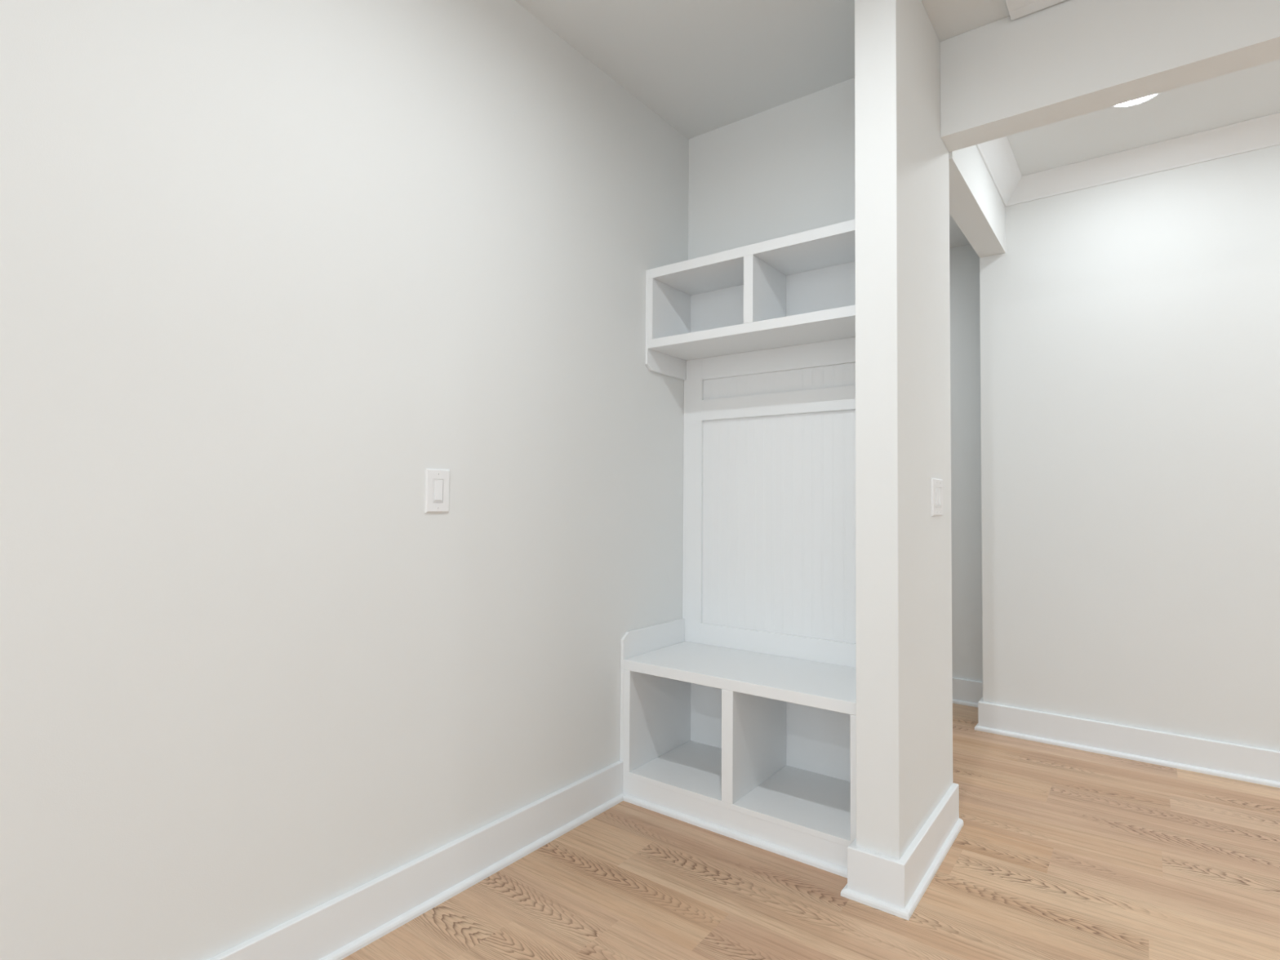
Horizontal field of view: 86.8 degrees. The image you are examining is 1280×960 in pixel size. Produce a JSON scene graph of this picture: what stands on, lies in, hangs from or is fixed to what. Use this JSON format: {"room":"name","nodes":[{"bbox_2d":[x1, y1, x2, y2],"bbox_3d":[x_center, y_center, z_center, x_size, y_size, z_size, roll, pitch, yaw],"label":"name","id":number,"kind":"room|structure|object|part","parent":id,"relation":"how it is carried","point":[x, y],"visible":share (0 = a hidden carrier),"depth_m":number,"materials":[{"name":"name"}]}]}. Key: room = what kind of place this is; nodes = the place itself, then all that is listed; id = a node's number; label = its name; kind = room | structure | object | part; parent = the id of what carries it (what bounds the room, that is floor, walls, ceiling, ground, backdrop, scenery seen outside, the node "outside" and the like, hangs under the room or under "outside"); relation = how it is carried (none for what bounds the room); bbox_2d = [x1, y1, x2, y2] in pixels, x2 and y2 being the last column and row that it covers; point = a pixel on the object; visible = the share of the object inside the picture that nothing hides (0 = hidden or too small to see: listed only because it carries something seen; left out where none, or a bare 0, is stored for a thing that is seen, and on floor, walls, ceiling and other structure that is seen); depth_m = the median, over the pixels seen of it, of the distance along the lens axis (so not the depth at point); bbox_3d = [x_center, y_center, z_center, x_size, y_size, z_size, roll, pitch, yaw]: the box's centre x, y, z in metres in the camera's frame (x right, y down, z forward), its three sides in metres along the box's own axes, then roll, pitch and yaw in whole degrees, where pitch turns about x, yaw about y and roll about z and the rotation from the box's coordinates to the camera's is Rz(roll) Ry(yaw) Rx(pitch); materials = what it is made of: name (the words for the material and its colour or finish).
{"room":"mudroom","nodes":[
{"label":"mudroom","id":0,"kind":"room"},
{"bbox_2d":[0,0,688,959],"bbox_3d":[-1.640,-0.241,0.617,0.120,2.740,6.000,-1,-2,37],"label":"wall","id":1,"kind":"structure","parent":0,"point":[268,268],"depth_m":1.62,"materials":[{"name":"paint"}]},
{"bbox_2d":[207,760,624,959],"bbox_3d":[-1.726,1.052,0.347,0.034,0.137,5.540,-1,-2,37],"label":"baseboard","id":2,"kind":"structure","parent":1,"relation":"attached to","point":[342,926],"depth_m":1.86,"materials":[{"name":"white paint"}]},
{"bbox_3d":[-1.719,1.111,0.339,0.014,0.020,5.540,-1,-2,37],"label":"shoe molding","id":3,"kind":"part","parent":2,"relation":"part of","materials":[{"name":"white paint"}]},
{"bbox_2d":[424,468,449,512],"bbox_3d":[-0.574,0.031,1.925,0.010,0.124,0.080,-1,-2,37],"label":"light switch","id":4,"kind":"object","parent":1,"relation":"attached to","point":[437,481],"visible":1,"depth_m":1.92,"materials":[{"name":"white plastic"}]},
{"bbox_2d":[342,702,1279,959],"bbox_3d":[0.682,1.124,-0.159,10.067,0.001,8.064,-1,-2,37],"label":"floor","id":5,"kind":"structure","parent":0,"point":[1058,852],"depth_m":1.98,"materials":[{"name":"brown wood"}]},
{"bbox_2d":[619,617,856,878],"bbox_3d":[0.431,0.895,2.477,0.936,0.618,0.476,-1,-2,37],"label":"storage bench","id":6,"kind":"object","parent":5,"relation":"on","point":[757,749],"visible":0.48,"depth_m":2.47,"materials":[{"name":"white paint"}]},
{"bbox_3d":[0.067,0.901,2.760,0.014,0.618,0.459,-1,-2,37],"label":"panel","id":7,"kind":"part","parent":6,"relation":"part of","materials":[{"name":"white paint"}]},
{"bbox_3d":[0.295,1.187,2.280,0.887,0.020,0.016,-1,-2,37],"label":"shoe molding","id":8,"kind":"part","parent":6,"relation":"part of","materials":[{"name":"white paint"}]},
{"bbox_2d":[622,740,852,846],"bbox_3d":[0.425,1.110,2.465,0.909,0.020,0.429,-1,-2,37],"label":"shelf","id":9,"kind":"object","parent":6,"relation":"attached to","point":[811,803],"depth_m":2.40,"materials":[{"name":"white paint"}]},
{"bbox_3d":[0.428,0.704,2.477,0.909,0.039,0.429,-1,-2,37],"label":"seat","id":10,"kind":"part","parent":6,"relation":"part of","materials":[{"name":"white paint"}]},
{"bbox_3d":[0.564,0.951,2.653,0.909,0.520,0.029,-1,-2,37],"label":"panel","id":11,"kind":"part","parent":6,"relation":"part of","materials":[{"name":"white paint"}]},
{"bbox_2d":[515,0,1279,175],"bbox_3d":[0.589,-1.653,-0.216,4.720,0.134,7.255,-1,-2,37],"label":"ceiling","id":12,"kind":"structure","parent":0,"point":[702,66],"depth_m":2.51,"materials":[{"name":"paint"}]},
{"bbox_2d":[1005,0,1066,20],"bbox_3d":[1.273,-1.537,1.880,0.502,0.024,0.506,-1,-2,37],"label":"ceiling panel","id":13,"kind":"object","parent":12,"relation":"attached to","point":[1016,8],"visible":1,"depth_m":2.17,"materials":[{"name":"white paint"}]},
{"bbox_3d":[1.273,-1.537,1.880,0.402,0.024,0.406,-1,-2,37],"label":"panel","id":14,"kind":"part","parent":13,"relation":"part of","materials":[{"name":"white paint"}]},
{"bbox_2d":[1111,92,1161,107],"bbox_3d":[1.905,-1.486,2.603,0.196,0.004,0.196,-1,-2,37],"label":"recessed light","id":15,"kind":"object","parent":12,"relation":"in","point":[1141,100],"visible":0.29,"depth_m":2.66,"materials":[{"name":"white paint"}]},
{"bbox_2d":[1117,94,1154,105],"bbox_3d":[1.905,-1.486,2.603,0.160,0.001,0.160,-1,-2,37],"label":"diffuser","id":16,"kind":"object","parent":15,"relation":"attached to","point":[1141,100],"depth_m":2.66,"materials":[{"name":"white plastic"}]},
{"bbox_2d":[854,0,1005,859],"bbox_3d":[1.223,-0.154,2.664,0.132,2.740,1.798,-1,-2,37],"label":"wall","id":17,"kind":"structure","parent":0,"point":[904,552],"depth_m":1.99,"materials":[{"name":"paint"}]},
{"bbox_2d":[840,782,963,919],"bbox_3d":[0.853,1.129,2.154,0.188,0.137,0.682,-1,-2,37],"label":"baseboard","id":18,"kind":"structure","parent":17,"relation":"attached to","point":[885,883],"depth_m":1.93,"materials":[{"name":"white paint"}]},
{"bbox_2d":[930,478,942,515],"bbox_3d":[0.989,0.058,2.248,0.010,0.124,0.135,-1,-2,37],"label":"light switch","id":19,"kind":"object","parent":17,"relation":"attached to","point":[936,485],"visible":1,"depth_m":2.23,"materials":[{"name":"white plastic"}]},
{"bbox_2d":[935,487,938,506],"bbox_3d":[0.976,0.057,2.229,0.009,0.066,0.032,-1,-2,37],"label":"switch","id":20,"kind":"object","parent":19,"relation":"attached to","point":[936,488],"depth_m":2.23,"materials":[{"name":"white plastic"}]},
{"bbox_2d":[938,487,942,506],"bbox_3d":[1.004,0.058,2.266,0.009,0.066,0.032,-1,-2,37],"label":"switch","id":21,"kind":"object","parent":19,"relation":"attached to","point":[940,488],"depth_m":2.26,"materials":[{"name":"white plastic"}]},
{"bbox_2d":[949,213,969,248],"bbox_3d":[1.950,-1.400,2.831,6.200,0.050,1.566,-1,-2,37],"label":"ceiling","id":22,"kind":"structure","parent":0,"point":[957,237],"depth_m":3.75,"materials":[{"name":"paint"}]},
{"bbox_2d":[949,244,982,681],"bbox_3d":[2.445,-0.050,3.464,6.200,2.602,0.120,-1,-2,37],"label":"wall","id":23,"kind":"structure","parent":0,"point":[964,261],"depth_m":3.84,"materials":[{"name":"paint"}]},
{"bbox_2d":[952,677,982,707],"bbox_3d":[2.389,1.179,3.365,6.200,0.137,0.034,-1,-2,37],"label":"baseboard","id":24,"kind":"structure","parent":23,"relation":"attached to","point":[967,692],"depth_m":3.78,"materials":[{"name":"white paint"}]},
{"bbox_3d":[2.383,1.238,3.355,6.200,0.020,0.014,-1,-2,37],"label":"shoe molding","id":25,"kind":"part","parent":24,"relation":"part of","materials":[{"name":"white paint"}]},
{"bbox_2d":[688,0,1279,259],"bbox_3d":[2.025,-0.179,1.672,4.720,2.740,0.128,-1,-2,37],"label":"wall","id":26,"kind":"structure","parent":0,"point":[1068,59],"depth_m":2.28,"materials":[{"name":"paint"}]},
{"bbox_2d":[644,219,855,380],"bbox_3d":[0.491,-0.650,2.588,0.936,0.406,0.315,-1,-2,37],"label":"cubby shelf","id":27,"kind":"object","parent":26,"relation":"attached to","point":[799,288],"visible":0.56,"depth_m":2.60,"materials":[{"name":"white paint"}]},
{"bbox_3d":[0.112,-0.644,2.853,0.012,0.406,0.286,-1,-2,37],"label":"panel","id":28,"kind":"part","parent":27,"relation":"part of","materials":[{"name":"white paint"}]},
{"bbox_3d":[0.577,-0.688,2.704,0.936,0.321,0.029,-1,-2,37],"label":"panel","id":29,"kind":"part","parent":27,"relation":"part of","materials":[{"name":"white paint"}]},
{"bbox_2d":[682,337,856,667],"bbox_3d":[0.571,0.082,2.680,0.936,1.219,0.028,-1,-2,37],"label":"beadboard panel","id":30,"kind":"object","parent":26,"relation":"attached to","point":[769,553],"visible":0.75,"depth_m":2.70,"materials":[{"name":"white paint"}]},
{"bbox_3d":[0.564,0.648,2.659,0.750,0.086,0.019,-1,-2,37],"label":"rail","id":31,"kind":"part","parent":30,"relation":"part of","materials":[{"name":"white paint"}]},
{"bbox_3d":[0.573,-0.481,2.694,0.750,0.092,0.019,-1,-2,37],"label":"rail","id":32,"kind":"part","parent":30,"relation":"part of","materials":[{"name":"white paint"}]},
{"bbox_3d":[0.571,-0.304,2.689,0.750,0.088,0.019,-1,-2,37],"label":"hook rail","id":33,"kind":"part","parent":30,"relation":"part of","materials":[{"name":"white paint"}]},
{"bbox_2d":[979,144,1279,751],"bbox_3d":[3.216,-0.131,2.368,3.649,2.707,0.120,-1,-2,37],"label":"wall","id":34,"kind":"structure","parent":0,"point":[1130,328],"depth_m":3.03,"materials":[{"name":"paint"}]},
{"bbox_2d":[974,697,1279,787],"bbox_3d":[3.183,1.153,2.325,3.682,0.137,0.154,-1,-2,37],"label":"baseboard","id":35,"kind":"structure","parent":34,"relation":"attached to","point":[1260,766],"depth_m":2.99,"materials":[{"name":"white paint"}]},
{"bbox_2d":[975,111,1279,206],"bbox_3d":[2.893,-1.454,1.866,3.531,0.099,1.149,-1,-2,37],"label":"trim","id":36,"kind":"structure","parent":34,"relation":"attached to","point":[1013,188],"depth_m":3.01,"materials":[{"name":"white paint"}]}
]}

